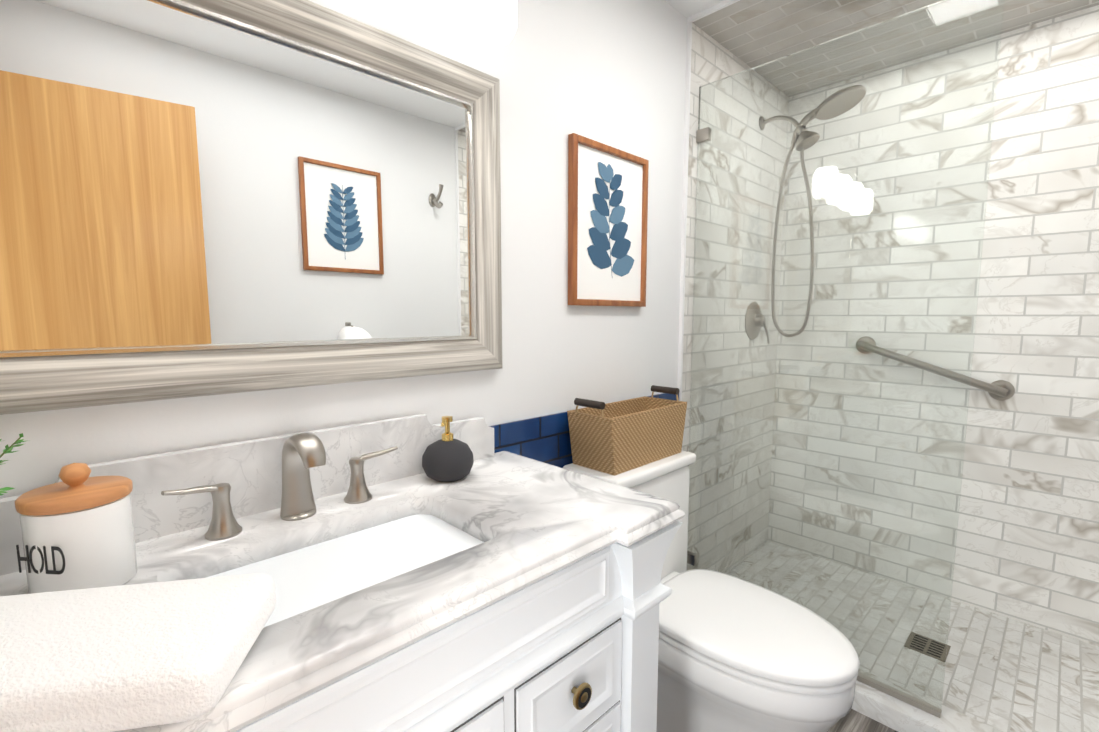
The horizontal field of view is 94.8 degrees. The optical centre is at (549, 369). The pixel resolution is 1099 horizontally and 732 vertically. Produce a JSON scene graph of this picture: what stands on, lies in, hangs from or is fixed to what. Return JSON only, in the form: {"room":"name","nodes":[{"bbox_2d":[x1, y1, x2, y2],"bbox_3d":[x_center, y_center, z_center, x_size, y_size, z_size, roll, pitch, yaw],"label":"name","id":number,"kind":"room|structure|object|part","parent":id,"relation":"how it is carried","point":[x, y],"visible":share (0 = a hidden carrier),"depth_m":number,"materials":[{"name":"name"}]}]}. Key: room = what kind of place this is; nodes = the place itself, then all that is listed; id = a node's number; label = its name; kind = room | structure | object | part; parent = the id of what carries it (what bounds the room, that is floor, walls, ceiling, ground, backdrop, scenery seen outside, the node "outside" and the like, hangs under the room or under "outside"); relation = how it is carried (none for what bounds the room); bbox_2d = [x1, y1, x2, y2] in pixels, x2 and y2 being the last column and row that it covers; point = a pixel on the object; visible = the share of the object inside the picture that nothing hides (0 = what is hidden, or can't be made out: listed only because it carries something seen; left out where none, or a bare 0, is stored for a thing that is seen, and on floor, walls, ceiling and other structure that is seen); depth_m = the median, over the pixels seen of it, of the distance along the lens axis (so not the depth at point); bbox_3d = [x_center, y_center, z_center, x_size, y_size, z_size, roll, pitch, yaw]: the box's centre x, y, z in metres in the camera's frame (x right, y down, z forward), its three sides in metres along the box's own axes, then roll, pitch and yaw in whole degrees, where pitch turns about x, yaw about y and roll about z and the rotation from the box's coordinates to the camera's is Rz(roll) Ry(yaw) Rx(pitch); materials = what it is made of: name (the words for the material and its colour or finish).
{"room":"bathroom","nodes":[
{"label":"bathroom","id":0,"kind":"room"},
{"bbox_2d":[0,0,788,572],"bbox_3d":[0.063,-0.080,1.597,3.180,2.330,0.112,-6,8,-44],"label":"wall","id":1,"kind":"structure","parent":0,"point":[610,72],"depth_m":1.56,"materials":[{"name":"white paint"}]},
{"bbox_2d":[0,0,501,414],"bbox_3d":[-0.504,-0.323,0.932,1.050,0.722,0.034,-6,8,-44],"label":"mirror","id":2,"kind":"object","parent":1,"relation":"attached to","point":[206,197],"visible":0.98,"depth_m":0.89,"materials":[{"name":"silver metal"}]},
{"bbox_2d":[489,393,678,467],"bbox_3d":[-0.214,0.636,1.336,2.025,0.962,0.008,-6,8,-44],"label":"wainscot","id":3,"kind":"structure","parent":1,"relation":"attached to","point":[545,439],"depth_m":1.47,"materials":[{"name":"blue tile"}]},
{"bbox_2d":[568,133,648,306],"bbox_3d":[0.195,-0.448,1.609,0.370,0.490,0.023,-6,8,-44],"label":"picture","id":4,"kind":"object","parent":1,"relation":"attached to","point":[607,218],"visible":1,"depth_m":1.59,"materials":[{"name":"white paper"}]},
{"bbox_2d":[678,22,691,400],"bbox_3d":[0.511,-0.151,1.956,0.010,2.264,0.014,-6,8,-44],"label":"trim","id":5,"kind":"structure","parent":1,"relation":"attached to","point":[685,186],"depth_m":1.90,"materials":[{"name":"white paint"}]},
{"bbox_2d":[687,0,739,22],"bbox_3d":[1.035,-1.212,1.299,0.012,0.016,1.520,-6,8,-44],"label":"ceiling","id":6,"kind":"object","parent":1,"relation":"attached to","point":[711,10],"visible":1,"depth_m":1.77,"materials":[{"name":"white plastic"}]},
{"bbox_2d":[745,302,769,343],"bbox_3d":[0.983,-0.216,2.356,0.176,0.196,0.066,-6,8,-44],"label":"shower valve","id":7,"kind":"object","parent":1,"relation":"attached to","point":[753,328],"depth_m":2.34,"materials":[{"name":"silver metal"}]},
{"bbox_2d":[759,85,866,336],"bbox_3d":[1.117,-0.638,2.203,0.215,1.008,0.408,-6,8,-44],"label":"shower head","id":8,"kind":"object","parent":1,"relation":"attached to","point":[797,140],"depth_m":2.19},
{"bbox_2d":[664,0,724,17],"bbox_3d":[0.261,-1.190,0.546,2.170,0.100,1.720,-6,8,-44],"label":"ceiling","id":9,"kind":"structure","parent":0,"point":[687,8],"depth_m":1.76,"materials":[{"name":"white paint"}]},
{"bbox_2d":[828,709,897,731],"bbox_3d":[0.261,1.206,0.800,2.170,0.060,1.720,-6,8,-44],"label":"floor","id":10,"kind":"structure","parent":0,"point":[852,720],"depth_m":1.55,"materials":[{"name":"brown wood"}]},
{"bbox_2d":[0,414,684,731],"bbox_3d":[-0.319,0.644,0.842,1.116,1.051,0.539,-6,8,-44],"label":"bathroom vanity","id":11,"kind":"object","parent":10,"relation":"on","point":[501,591],"visible":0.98,"depth_m":0.83,"materials":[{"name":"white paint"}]},
{"bbox_2d":[0,433,29,494],"bbox_3d":[-0.737,0.184,0.577,0.211,0.237,0.209,-6,8,-44],"label":"plant","id":12,"kind":"object","parent":11,"relation":"on","point":[8,449],"visible":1,"depth_m":0.65,"materials":[{"name":"plant"}]},
{"bbox_2d":[15,463,136,593],"bbox_3d":[-0.626,0.208,0.672,0.116,0.170,0.119,-6,8,-44],"label":"canister","id":13,"kind":"object","parent":11,"relation":"on","point":[77,527],"visible":0.94,"depth_m":0.64,"materials":[{"name":"white ceramic"}]},
{"bbox_3d":[-0.627,0.148,0.669,0.114,0.050,0.114,-6,8,-44],"label":"lid","id":14,"kind":"part","parent":13,"relation":"part of","materials":[{"name":"brown wood"}]},
{"bbox_2d":[0,573,275,731],"bbox_3d":[-0.499,0.283,0.503,0.371,0.056,0.191,-1,6,-11],"label":"hand towel","id":15,"kind":"object","parent":11,"relation":"on","point":[114,658],"visible":0.98,"depth_m":0.47,"materials":[{"name":"white fabric"}]},
{"bbox_2d":[161,482,242,540],"bbox_3d":[-0.564,0.230,0.823,0.106,0.097,0.054,-6,8,-44],"label":"handle","id":16,"kind":"object","parent":11,"relation":"on","point":[223,526],"depth_m":0.83,"materials":[{"name":"silver metal"}]},
{"bbox_2d":[280,432,325,520],"bbox_3d":[-0.434,0.191,0.892,0.061,0.160,0.138,-6,8,-44],"label":"faucet","id":17,"kind":"object","parent":11,"relation":"on","point":[301,452],"depth_m":0.90,"materials":[{"name":"silver metal"}]},
{"bbox_3d":[-0.169,0.406,0.660,0.783,0.105,0.008,-6,8,-44],"label":"apron panel","id":18,"kind":"part","parent":11,"relation":"part of","materials":[{"name":"white paint"}]},
{"bbox_3d":[-0.324,0.469,0.829,1.086,0.037,0.524,-6,8,-44],"label":"waist mould","id":19,"kind":"part","parent":11,"relation":"part of","materials":[{"name":"white paint"}]},
{"bbox_2d":[343,445,397,504],"bbox_3d":[-0.362,0.209,1.018,0.106,0.097,0.054,-6,8,-44],"label":"handle","id":20,"kind":"object","parent":11,"relation":"on","point":[358,493],"depth_m":0.99,"materials":[{"name":"silver metal"}]},
{"bbox_3d":[-0.173,0.774,0.706,0.276,0.524,0.021,-6,8,-44],"label":"door","id":21,"kind":"part","parent":11,"relation":"part of","materials":[{"name":"white paint"}]},
{"bbox_2d":[422,416,473,481],"bbox_3d":[-0.228,0.174,1.131,0.114,0.140,0.114,-6,8,-44],"label":"soap dispenser","id":22,"kind":"object","parent":11,"relation":"on","point":[447,457],"visible":1,"depth_m":1.09,"materials":[{"name":"grey ceramic"}]},
{"bbox_3d":[0.039,0.747,0.911,0.263,0.174,0.021,-6,8,-44],"label":"drawer","id":23,"kind":"part","parent":11,"relation":"part of","materials":[{"name":"white paint"}]},
{"bbox_3d":[0.039,0.573,0.892,0.263,0.164,0.021,-6,8,-44],"label":"drawer","id":24,"kind":"part","parent":11,"relation":"part of","materials":[{"name":"white paint"}]},
{"bbox_3d":[0.052,0.565,0.878,0.044,0.044,0.028,-6,8,-44],"label":"knob","id":25,"kind":"part","parent":11,"relation":"part of","materials":[{"name":"gold metal"}]},
{"bbox_2d":[563,450,859,731],"bbox_3d":[0.449,0.703,1.440,0.420,0.806,0.757,-6,8,-44],"label":"toilet","id":26,"kind":"object","parent":10,"relation":"on","point":[735,654],"visible":0.56,"depth_m":1.29,"materials":[{"name":"white ceramic"}]},
{"bbox_2d":[567,385,686,475],"bbox_3d":[0.252,0.177,1.587,0.408,0.208,0.168,-6,8,-44],"label":"basket","id":27,"kind":"object","parent":26,"relation":"on","point":[616,438],"visible":1,"depth_m":1.50,"materials":[{"name":"brown wicker"}]},
{"bbox_3d":[0.260,0.300,1.592,0.420,0.036,0.217,-6,8,-44],"label":"tank lid","id":28,"kind":"part","parent":26,"relation":"part of","materials":[{"name":"white ceramic"}]},
{"bbox_3d":[0.530,0.703,1.355,0.378,0.018,0.518,-6,8,-44],"label":"seat","id":29,"kind":"part","parent":26,"relation":"part of","materials":[{"name":"white ceramic"}]},
{"bbox_3d":[0.530,0.676,1.353,0.382,0.030,0.523,-6,8,-44],"label":"lid","id":30,"kind":"part","parent":26,"relation":"part of","materials":[{"name":"white ceramic"}]},
{"bbox_2d":[851,668,1002,731],"bbox_3d":[1.086,1.089,1.593,0.130,0.126,1.520,-6,8,-44],"label":"shower curb","id":31,"kind":"object","parent":10,"relation":"on","point":[896,714],"visible":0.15,"depth_m":1.53,"materials":[{"name":"stone"}]},
{"bbox_2d":[687,0,1003,717],"bbox_3d":[0.865,-0.014,1.704,0.024,2.044,0.862,-6,8,-44],"label":"glass","id":32,"kind":"object","parent":31,"relation":"on","point":[703,135],"visible":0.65,"depth_m":1.61,"materials":[{"name":"clear glass"}]},
{"bbox_2d":[768,5,1098,645],"bbox_3d":[1.728,-0.132,2.091,0.100,2.330,1.720,-6,8,-44],"label":"wall","id":33,"kind":"structure","parent":0,"point":[1026,543],"depth_m":2.06,"materials":[{"name":"tile"}]},
{"bbox_2d":[856,336,1014,399],"bbox_3d":[1.591,-0.012,2.128,0.060,0.238,0.555,-6,8,-44],"label":"grab rail","id":34,"kind":"object","parent":33,"relation":"attached to","point":[1000,390],"visible":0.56,"depth_m":2.06,"materials":[{"name":"silver metal"}]},
{"bbox_3d":[1.759,0.085,1.970,0.035,0.026,0.026,-6,8,-44],"label":"post","id":35,"kind":"part","parent":34,"relation":"part of","materials":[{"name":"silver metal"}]},
{"label":"outside","id":36,"kind":"structure","parent":0,"visible":0},
{"bbox_2d":[692,0,1098,96],"bbox_3d":[1.401,-1.300,1.648,1.010,0.114,1.720,-6,8,-44],"label":"ceiling","id":37,"kind":"structure","parent":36,"point":[752,33],"depth_m":1.88,"materials":[{"name":"stone"}]},
{"bbox_2d":[725,542,1098,731],"bbox_3d":[1.444,1.060,1.941,0.890,0.110,1.720,-6,8,-44],"label":"shower floor","id":38,"kind":"structure","parent":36,"point":[1004,674],"depth_m":1.83,"materials":[{"name":"tile"}]},
{"bbox_2d":[904,632,950,661],"bbox_3d":[1.383,1.014,1.848,0.120,0.003,0.120,-6,8,-44],"label":"shower drain","id":39,"kind":"object","parent":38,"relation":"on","point":[946,646],"visible":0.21,"depth_m":1.84,"materials":[{"name":"silver metal"}]}
]}

